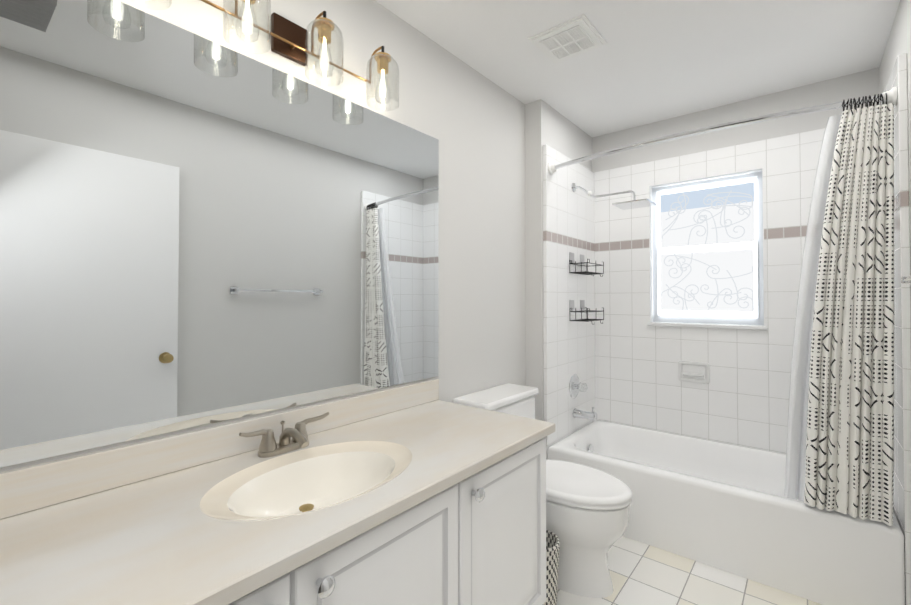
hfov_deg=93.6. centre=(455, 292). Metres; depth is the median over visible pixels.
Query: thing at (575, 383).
fitting
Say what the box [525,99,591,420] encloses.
wall
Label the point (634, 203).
fitting
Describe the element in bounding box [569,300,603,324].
caddy shelf
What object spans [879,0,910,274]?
wall
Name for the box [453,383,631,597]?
toilet
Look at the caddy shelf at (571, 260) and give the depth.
2.83 m
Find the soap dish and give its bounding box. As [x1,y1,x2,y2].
[678,361,709,383]
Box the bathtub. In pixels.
[548,420,904,604]
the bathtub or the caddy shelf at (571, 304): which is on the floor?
the bathtub
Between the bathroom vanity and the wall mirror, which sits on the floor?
the bathroom vanity
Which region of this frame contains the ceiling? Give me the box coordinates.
[375,0,899,137]
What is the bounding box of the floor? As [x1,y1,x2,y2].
[556,536,821,604]
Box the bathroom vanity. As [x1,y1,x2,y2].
[0,379,554,604]
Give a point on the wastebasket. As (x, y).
(552, 551)
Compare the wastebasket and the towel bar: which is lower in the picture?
the wastebasket
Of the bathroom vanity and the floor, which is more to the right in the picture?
the floor
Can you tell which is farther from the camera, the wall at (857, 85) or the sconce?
the wall at (857, 85)
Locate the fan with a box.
[528,14,606,63]
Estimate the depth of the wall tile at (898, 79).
1.61 m
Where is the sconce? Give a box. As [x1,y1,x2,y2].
[135,0,398,110]
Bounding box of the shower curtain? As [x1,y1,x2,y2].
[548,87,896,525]
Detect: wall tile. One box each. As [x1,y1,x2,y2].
[543,144,594,458]
[594,128,824,453]
[879,53,910,604]
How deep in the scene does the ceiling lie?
2.04 m
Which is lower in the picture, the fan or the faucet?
the faucet
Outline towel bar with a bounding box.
[901,276,910,283]
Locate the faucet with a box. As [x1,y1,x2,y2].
[239,412,328,457]
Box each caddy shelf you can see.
[569,252,603,276]
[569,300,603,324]
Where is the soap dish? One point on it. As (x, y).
(706, 380)
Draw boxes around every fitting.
[569,374,596,420]
[572,183,655,209]
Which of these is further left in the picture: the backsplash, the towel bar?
the backsplash
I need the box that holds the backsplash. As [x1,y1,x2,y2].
[0,379,438,518]
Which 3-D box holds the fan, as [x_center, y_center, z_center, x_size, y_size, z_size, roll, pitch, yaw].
[0.521,-1.161,1.980,0.266,0.016,0.266,-1,-1,39]
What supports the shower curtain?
attached to the wall tile at (568, 227)
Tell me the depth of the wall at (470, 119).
2.08 m
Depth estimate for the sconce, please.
1.40 m
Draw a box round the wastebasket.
[543,530,559,604]
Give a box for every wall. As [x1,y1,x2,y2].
[0,0,525,471]
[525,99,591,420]
[592,67,879,325]
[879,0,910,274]
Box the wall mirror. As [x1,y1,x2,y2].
[0,0,438,467]
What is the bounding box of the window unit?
[647,168,766,329]
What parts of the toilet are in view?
lid, tank, bowl, seat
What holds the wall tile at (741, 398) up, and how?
attached to the wall at (857, 85)
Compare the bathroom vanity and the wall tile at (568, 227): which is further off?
the wall tile at (568, 227)
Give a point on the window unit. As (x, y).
(706, 251)
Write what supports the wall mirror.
attached to the wall at (470, 119)

